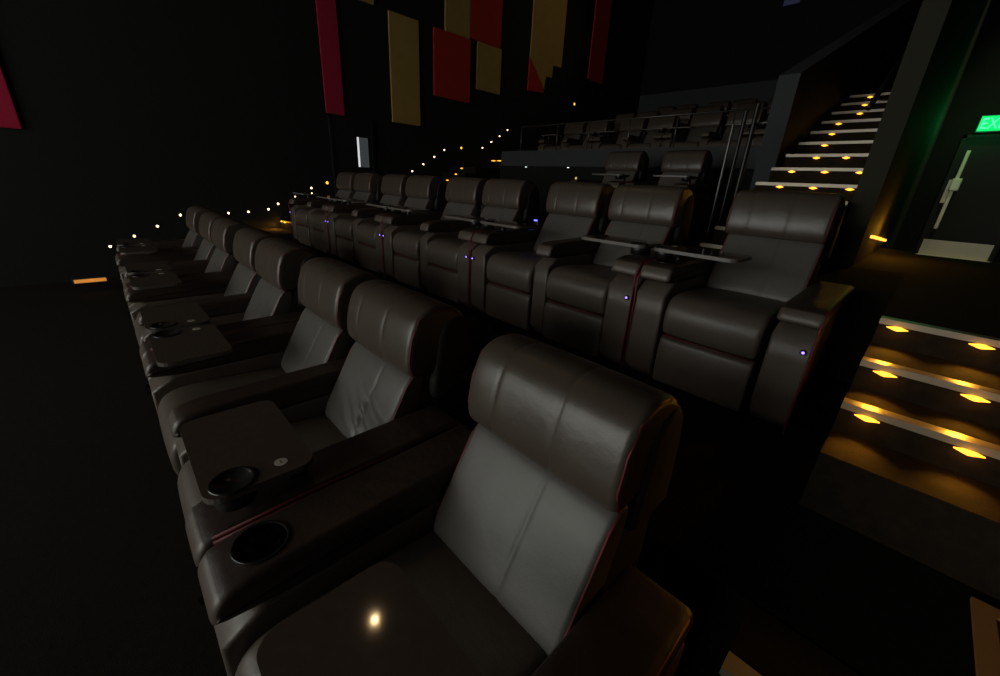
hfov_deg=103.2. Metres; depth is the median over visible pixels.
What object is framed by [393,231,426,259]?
seat cushion
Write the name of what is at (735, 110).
guard railing
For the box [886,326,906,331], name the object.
step light
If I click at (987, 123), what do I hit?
exit sign
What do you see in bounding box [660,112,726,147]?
seat
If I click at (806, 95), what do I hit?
wall
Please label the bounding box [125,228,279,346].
seat
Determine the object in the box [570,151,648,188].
seat
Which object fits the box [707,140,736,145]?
seat cushion
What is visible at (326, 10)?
wall panel
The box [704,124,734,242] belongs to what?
post
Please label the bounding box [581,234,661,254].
tray
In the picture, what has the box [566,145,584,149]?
seat cushion
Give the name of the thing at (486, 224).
tray
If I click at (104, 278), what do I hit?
floor light
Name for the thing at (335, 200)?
tray
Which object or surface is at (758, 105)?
post
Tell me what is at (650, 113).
seat
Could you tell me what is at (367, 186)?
seat
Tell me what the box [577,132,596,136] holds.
tray
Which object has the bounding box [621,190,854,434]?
seat
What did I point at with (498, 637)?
seat cushion
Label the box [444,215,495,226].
tray
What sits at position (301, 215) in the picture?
seat cushion
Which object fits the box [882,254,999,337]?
floor
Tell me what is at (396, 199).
cushion
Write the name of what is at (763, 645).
stairs
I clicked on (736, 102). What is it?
seat
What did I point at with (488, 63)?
wall panel
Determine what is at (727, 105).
seat
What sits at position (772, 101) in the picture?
seat
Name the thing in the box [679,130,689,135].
seat cushion
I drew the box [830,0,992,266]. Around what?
wall
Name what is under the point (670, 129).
tray
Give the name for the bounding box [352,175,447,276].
seat
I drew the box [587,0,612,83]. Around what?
wall panel
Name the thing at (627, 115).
seat
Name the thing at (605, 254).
cushion
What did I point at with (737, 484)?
floor
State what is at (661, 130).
tray
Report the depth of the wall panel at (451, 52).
10.09 m
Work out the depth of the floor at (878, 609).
1.41 m
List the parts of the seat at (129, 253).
armrest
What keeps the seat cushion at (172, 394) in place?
on the seat at (183, 365)
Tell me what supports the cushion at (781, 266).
on the seat at (710, 325)
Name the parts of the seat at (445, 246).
armrest, armrest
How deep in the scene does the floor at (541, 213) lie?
7.65 m
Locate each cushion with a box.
[123,278,129,287]
[134,318,145,346]
[158,367,285,475]
[177,415,346,521]
[182,229,203,246]
[194,239,215,259]
[205,247,235,272]
[224,262,261,295]
[235,531,547,675]
[242,278,293,320]
[281,308,351,372]
[295,209,310,226]
[310,212,327,230]
[325,341,424,437]
[335,217,357,239]
[336,189,354,198]
[351,191,373,202]
[356,222,379,246]
[378,194,404,207]
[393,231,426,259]
[401,197,432,211]
[426,238,465,270]
[434,424,627,654]
[440,202,478,219]
[480,206,521,225]
[487,251,543,292]
[533,213,597,251]
[544,146,561,149]
[546,263,617,314]
[560,134,582,145]
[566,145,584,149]
[582,135,605,144]
[593,220,672,266]
[600,144,621,148]
[602,171,637,183]
[616,131,642,143]
[627,143,650,147]
[643,131,671,142]
[657,172,700,185]
[663,287,785,358]
[671,142,698,146]
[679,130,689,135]
[680,120,689,124]
[686,127,718,141]
[706,234,825,301]
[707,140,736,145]
[721,127,757,140]
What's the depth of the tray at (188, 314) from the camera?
2.66 m
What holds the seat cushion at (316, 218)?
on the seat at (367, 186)
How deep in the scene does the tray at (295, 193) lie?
7.56 m
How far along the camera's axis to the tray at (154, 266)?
3.88 m
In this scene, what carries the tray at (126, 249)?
on the seat at (129, 253)
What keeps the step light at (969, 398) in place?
attached to the stairs at (908, 462)
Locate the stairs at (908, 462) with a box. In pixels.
[799,316,999,600]
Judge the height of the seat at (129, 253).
1.381 m
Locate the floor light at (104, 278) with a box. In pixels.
[72,276,108,283]
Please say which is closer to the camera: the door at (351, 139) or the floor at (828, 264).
the floor at (828, 264)
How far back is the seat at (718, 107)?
10.99 m
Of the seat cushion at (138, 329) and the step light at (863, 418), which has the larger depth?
the seat cushion at (138, 329)
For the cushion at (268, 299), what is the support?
on the seat at (279, 262)
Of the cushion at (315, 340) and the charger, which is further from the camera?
the charger
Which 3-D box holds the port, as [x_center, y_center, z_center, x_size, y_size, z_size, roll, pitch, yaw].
[9.024,-10.459,12.210,0.045,0.440,0.600,-16,29,-41]
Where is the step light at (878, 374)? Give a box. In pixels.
[873,371,896,377]
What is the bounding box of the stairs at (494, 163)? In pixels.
[481,150,532,168]
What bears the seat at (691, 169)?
on the floor at (542, 218)
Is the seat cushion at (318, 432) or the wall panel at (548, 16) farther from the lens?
the wall panel at (548, 16)
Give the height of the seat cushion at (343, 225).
0.292 m
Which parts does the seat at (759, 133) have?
armrest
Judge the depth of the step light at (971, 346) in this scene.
1.97 m
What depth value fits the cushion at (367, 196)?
7.17 m
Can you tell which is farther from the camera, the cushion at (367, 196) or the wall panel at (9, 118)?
the cushion at (367, 196)
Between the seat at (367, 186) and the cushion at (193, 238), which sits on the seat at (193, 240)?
the cushion at (193, 238)
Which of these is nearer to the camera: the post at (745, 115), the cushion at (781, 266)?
the cushion at (781, 266)
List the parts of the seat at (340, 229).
armrest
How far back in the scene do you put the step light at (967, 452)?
1.61 m
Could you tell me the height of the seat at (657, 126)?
1.381 m
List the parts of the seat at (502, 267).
armrest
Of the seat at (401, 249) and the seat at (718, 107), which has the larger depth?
the seat at (718, 107)
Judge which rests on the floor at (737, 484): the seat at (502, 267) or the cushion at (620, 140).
the seat at (502, 267)
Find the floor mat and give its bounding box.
[970,596,999,675]
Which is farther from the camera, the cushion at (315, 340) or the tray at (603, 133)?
the tray at (603, 133)
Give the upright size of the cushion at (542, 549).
0.481 m
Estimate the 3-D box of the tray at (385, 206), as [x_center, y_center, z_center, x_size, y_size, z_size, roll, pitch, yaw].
[-1.599,-1.795,5.527,0.330,0.133,0.553,-16,29,-41]
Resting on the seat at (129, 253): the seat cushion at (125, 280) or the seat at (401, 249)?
the seat cushion at (125, 280)
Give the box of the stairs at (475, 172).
[442,166,499,183]
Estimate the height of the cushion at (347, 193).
0.481 m
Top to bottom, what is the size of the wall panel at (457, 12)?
2.800 m
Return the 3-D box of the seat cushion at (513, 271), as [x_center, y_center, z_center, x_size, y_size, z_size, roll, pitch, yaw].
[0.354,-0.702,4.008,0.824,0.292,0.594,-16,29,-41]
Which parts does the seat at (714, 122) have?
armrest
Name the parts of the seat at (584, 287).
armrest, armrest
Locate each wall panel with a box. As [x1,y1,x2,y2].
[0,65,21,128]
[315,0,344,115]
[360,0,373,4]
[388,10,420,125]
[433,27,470,102]
[445,0,469,38]
[470,0,502,48]
[476,41,501,94]
[527,57,543,92]
[530,0,567,88]
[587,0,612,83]
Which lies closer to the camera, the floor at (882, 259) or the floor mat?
the floor mat
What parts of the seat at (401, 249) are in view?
armrest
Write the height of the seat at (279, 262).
1.381 m
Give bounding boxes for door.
[327,114,375,195]
[915,134,999,261]
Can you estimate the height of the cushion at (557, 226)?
0.481 m
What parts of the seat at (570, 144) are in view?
armrest, armrest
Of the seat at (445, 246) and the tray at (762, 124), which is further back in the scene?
the tray at (762, 124)
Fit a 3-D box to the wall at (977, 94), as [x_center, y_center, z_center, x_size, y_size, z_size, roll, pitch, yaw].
[9.088,-4.673,6.736,0.200,8.900,1.620,-16,29,-41]
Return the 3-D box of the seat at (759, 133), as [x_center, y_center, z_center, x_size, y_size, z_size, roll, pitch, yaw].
[5.609,-3.861,7.768,1.272,1.381,0.863,-16,29,-41]
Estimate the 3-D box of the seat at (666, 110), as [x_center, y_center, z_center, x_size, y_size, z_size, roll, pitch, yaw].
[5.645,-7.691,14.415,1.272,1.381,0.863,-16,29,-41]
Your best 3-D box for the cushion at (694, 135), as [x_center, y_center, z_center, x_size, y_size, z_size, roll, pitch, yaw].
[4.573,-4.549,9.019,0.308,0.481,0.596,-16,29,-41]
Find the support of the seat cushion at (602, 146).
on the seat at (601, 142)
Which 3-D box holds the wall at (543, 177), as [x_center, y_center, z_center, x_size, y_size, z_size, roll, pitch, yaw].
[2.462,-3.406,8.775,0.080,1.420,7.160,-16,29,-41]
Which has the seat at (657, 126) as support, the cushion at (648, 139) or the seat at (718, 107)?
the cushion at (648, 139)
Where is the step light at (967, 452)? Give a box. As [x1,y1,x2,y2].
[953,447,985,457]
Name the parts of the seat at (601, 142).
armrest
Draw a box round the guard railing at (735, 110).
[520,107,770,150]
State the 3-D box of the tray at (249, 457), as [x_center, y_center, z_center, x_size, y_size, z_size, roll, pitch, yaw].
[-0.957,0.442,1.499,0.330,0.133,0.553,-16,29,-41]
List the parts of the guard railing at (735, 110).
post, post, post, rail, post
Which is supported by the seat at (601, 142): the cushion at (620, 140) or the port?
the cushion at (620, 140)
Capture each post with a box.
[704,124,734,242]
[717,111,748,225]
[730,103,760,207]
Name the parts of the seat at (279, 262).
armrest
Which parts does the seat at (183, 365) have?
armrest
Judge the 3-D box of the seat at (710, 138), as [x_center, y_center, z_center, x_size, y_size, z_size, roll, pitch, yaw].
[4.964,-4.139,8.391,1.272,1.381,0.999,-16,29,-41]
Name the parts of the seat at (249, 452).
armrest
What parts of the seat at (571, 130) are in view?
armrest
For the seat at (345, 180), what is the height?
1.381 m
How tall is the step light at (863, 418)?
0.025 m
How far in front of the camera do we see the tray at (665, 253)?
2.66 m
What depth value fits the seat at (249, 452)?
1.82 m
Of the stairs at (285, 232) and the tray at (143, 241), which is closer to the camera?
the tray at (143, 241)
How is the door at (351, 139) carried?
in the wall at (133, 115)
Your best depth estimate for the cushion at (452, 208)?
5.31 m
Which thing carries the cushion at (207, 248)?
on the seat at (129, 253)
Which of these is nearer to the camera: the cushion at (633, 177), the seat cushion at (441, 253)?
the seat cushion at (441, 253)
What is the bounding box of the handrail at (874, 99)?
[866,52,904,110]
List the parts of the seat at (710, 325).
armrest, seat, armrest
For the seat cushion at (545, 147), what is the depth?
11.01 m
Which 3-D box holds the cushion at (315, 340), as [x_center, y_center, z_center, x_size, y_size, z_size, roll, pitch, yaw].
[-1.210,0.089,2.596,0.308,0.481,0.596,-16,29,-41]
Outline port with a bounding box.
[779,0,802,9]
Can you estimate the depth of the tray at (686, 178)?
5.61 m
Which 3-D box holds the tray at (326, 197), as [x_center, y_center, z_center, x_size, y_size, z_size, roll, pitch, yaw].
[-2.863,-2.340,6.748,0.330,0.133,0.553,-16,29,-41]
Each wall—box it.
[0,0,654,287]
[500,145,760,228]
[637,0,898,114]
[749,0,922,189]
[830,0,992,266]
[892,0,999,262]
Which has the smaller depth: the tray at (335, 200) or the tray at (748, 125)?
the tray at (335, 200)
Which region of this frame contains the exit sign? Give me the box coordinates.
[974,114,999,132]
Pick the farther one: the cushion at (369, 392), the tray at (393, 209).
the tray at (393, 209)
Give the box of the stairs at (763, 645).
[718,601,865,675]
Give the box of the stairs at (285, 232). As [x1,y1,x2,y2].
[257,219,299,242]
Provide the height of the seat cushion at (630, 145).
0.292 m
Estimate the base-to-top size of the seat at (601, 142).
1.381 m
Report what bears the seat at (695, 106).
on the floor
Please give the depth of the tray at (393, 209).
5.09 m
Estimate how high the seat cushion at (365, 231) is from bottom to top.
0.292 m
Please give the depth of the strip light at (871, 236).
4.71 m
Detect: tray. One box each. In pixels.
[116,238,152,245]
[118,245,157,254]
[124,261,172,274]
[128,272,181,289]
[140,302,210,332]
[148,324,231,366]
[180,400,312,511]
[257,562,481,675]
[292,192,318,197]
[316,196,344,203]
[331,198,363,204]
[366,203,403,212]
[388,206,429,214]
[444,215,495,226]
[480,220,538,230]
[541,134,561,138]
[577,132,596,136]
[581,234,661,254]
[592,173,629,180]
[596,131,620,136]
[641,128,666,132]
[653,175,696,183]
[653,245,751,262]
[666,126,695,132]
[725,123,758,127]
[759,122,766,126]
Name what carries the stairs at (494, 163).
on the floor at (541, 213)
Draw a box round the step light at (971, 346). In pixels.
[968,343,994,349]
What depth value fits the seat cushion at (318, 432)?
2.00 m
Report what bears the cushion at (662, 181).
on the seat at (691, 169)
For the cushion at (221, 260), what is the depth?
4.36 m
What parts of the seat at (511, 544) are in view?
armrest, armrest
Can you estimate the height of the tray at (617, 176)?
0.133 m
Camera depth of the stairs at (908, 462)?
1.72 m
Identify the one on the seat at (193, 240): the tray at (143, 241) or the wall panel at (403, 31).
the tray at (143, 241)
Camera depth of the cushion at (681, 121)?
11.55 m
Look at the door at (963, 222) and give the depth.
7.47 m
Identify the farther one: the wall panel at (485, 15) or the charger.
the wall panel at (485, 15)
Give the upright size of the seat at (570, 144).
1.381 m
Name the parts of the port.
port glass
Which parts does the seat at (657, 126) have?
armrest, armrest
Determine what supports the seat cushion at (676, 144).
on the seat at (714, 122)
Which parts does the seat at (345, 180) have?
armrest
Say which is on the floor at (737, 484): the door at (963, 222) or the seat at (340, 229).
the seat at (340, 229)
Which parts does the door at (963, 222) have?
latch plate, kick plate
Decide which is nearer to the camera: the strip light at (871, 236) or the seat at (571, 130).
the strip light at (871, 236)
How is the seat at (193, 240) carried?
on the floor at (99, 572)
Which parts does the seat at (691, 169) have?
armrest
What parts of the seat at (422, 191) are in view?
armrest, armrest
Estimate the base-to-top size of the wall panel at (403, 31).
2.190 m
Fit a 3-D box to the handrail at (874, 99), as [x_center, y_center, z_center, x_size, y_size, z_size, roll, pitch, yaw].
[4.937,-3.351,4.618,3.965,1.780,0.151,-16,29,-41]
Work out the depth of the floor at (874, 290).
3.09 m
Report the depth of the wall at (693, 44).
13.59 m
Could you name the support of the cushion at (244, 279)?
on the seat at (146, 290)
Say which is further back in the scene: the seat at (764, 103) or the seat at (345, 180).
the seat at (764, 103)
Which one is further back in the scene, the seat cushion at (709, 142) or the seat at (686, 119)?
the seat at (686, 119)
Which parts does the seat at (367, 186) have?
armrest, armrest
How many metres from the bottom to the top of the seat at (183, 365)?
1.381 m
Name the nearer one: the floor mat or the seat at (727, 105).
the floor mat
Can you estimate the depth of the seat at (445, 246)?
4.63 m
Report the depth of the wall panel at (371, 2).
8.46 m
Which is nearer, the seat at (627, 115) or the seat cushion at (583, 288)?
the seat cushion at (583, 288)
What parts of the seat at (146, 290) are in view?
armrest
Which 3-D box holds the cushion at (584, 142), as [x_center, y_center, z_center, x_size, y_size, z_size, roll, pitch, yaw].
[2.581,-5.408,10.943,0.308,0.481,0.596,-16,29,-41]
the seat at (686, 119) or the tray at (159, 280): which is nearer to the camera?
the tray at (159, 280)
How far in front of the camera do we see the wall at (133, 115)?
7.30 m
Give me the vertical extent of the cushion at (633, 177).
0.481 m
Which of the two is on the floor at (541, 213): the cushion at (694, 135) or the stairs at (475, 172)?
the stairs at (475, 172)
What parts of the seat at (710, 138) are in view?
armrest, armrest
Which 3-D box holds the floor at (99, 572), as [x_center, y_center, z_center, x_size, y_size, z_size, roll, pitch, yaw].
[-5.650,1.371,1.167,9.950,0.160,10.900,-16,29,-41]
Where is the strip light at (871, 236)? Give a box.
[870,235,886,240]
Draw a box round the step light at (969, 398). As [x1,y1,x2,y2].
[960,394,990,402]
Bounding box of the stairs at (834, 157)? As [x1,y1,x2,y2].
[699,92,889,268]
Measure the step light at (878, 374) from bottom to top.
0.025 m
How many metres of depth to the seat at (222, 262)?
4.29 m
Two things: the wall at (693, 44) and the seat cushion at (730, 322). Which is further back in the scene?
the wall at (693, 44)
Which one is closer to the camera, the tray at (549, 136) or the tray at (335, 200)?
the tray at (335, 200)
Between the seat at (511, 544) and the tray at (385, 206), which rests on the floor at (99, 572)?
the seat at (511, 544)
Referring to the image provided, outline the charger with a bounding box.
[534,218,539,225]
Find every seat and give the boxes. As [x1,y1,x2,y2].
[115,206,214,275]
[116,212,232,287]
[123,217,252,313]
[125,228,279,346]
[137,238,318,388]
[143,257,380,475]
[168,280,471,605]
[198,334,692,675]
[288,172,357,246]
[307,173,383,255]
[326,174,410,263]
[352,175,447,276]
[381,177,487,288]
[420,179,538,309]
[469,182,614,330]
[530,184,693,369]
[538,123,587,149]
[561,121,613,149]
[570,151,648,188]
[592,118,648,148]
[613,113,637,137]
[615,111,660,138]
[621,116,679,147]
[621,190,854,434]
[625,150,714,244]
[656,106,676,114]
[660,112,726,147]
[670,108,695,124]
[677,104,698,110]
[679,105,724,135]
[699,109,766,146]
[708,101,731,114]
[725,101,767,129]
[731,98,757,109]
[751,122,766,144]
[764,101,772,127]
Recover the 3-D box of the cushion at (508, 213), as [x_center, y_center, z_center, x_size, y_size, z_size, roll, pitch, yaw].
[-0.052,-1.371,4.886,0.308,0.481,0.596,-16,29,-41]
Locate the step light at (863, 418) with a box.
[854,414,879,422]
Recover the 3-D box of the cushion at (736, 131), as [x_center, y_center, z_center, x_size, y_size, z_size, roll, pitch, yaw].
[5.109,-4.318,8.502,0.308,0.481,0.596,-16,29,-41]
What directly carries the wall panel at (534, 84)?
attached to the wall at (133, 115)
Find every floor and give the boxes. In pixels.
[0,278,678,675]
[296,242,851,675]
[538,216,712,245]
[539,210,714,236]
[539,224,902,382]
[753,504,999,675]
[828,264,903,274]
[853,248,915,273]
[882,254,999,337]
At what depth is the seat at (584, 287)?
3.39 m
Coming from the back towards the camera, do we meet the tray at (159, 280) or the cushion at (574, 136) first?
the cushion at (574, 136)
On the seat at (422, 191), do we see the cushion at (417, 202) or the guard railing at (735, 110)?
the cushion at (417, 202)
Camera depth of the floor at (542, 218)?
7.29 m
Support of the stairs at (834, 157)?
on the floor at (874, 290)
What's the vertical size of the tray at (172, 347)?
0.133 m
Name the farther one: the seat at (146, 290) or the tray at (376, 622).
the seat at (146, 290)

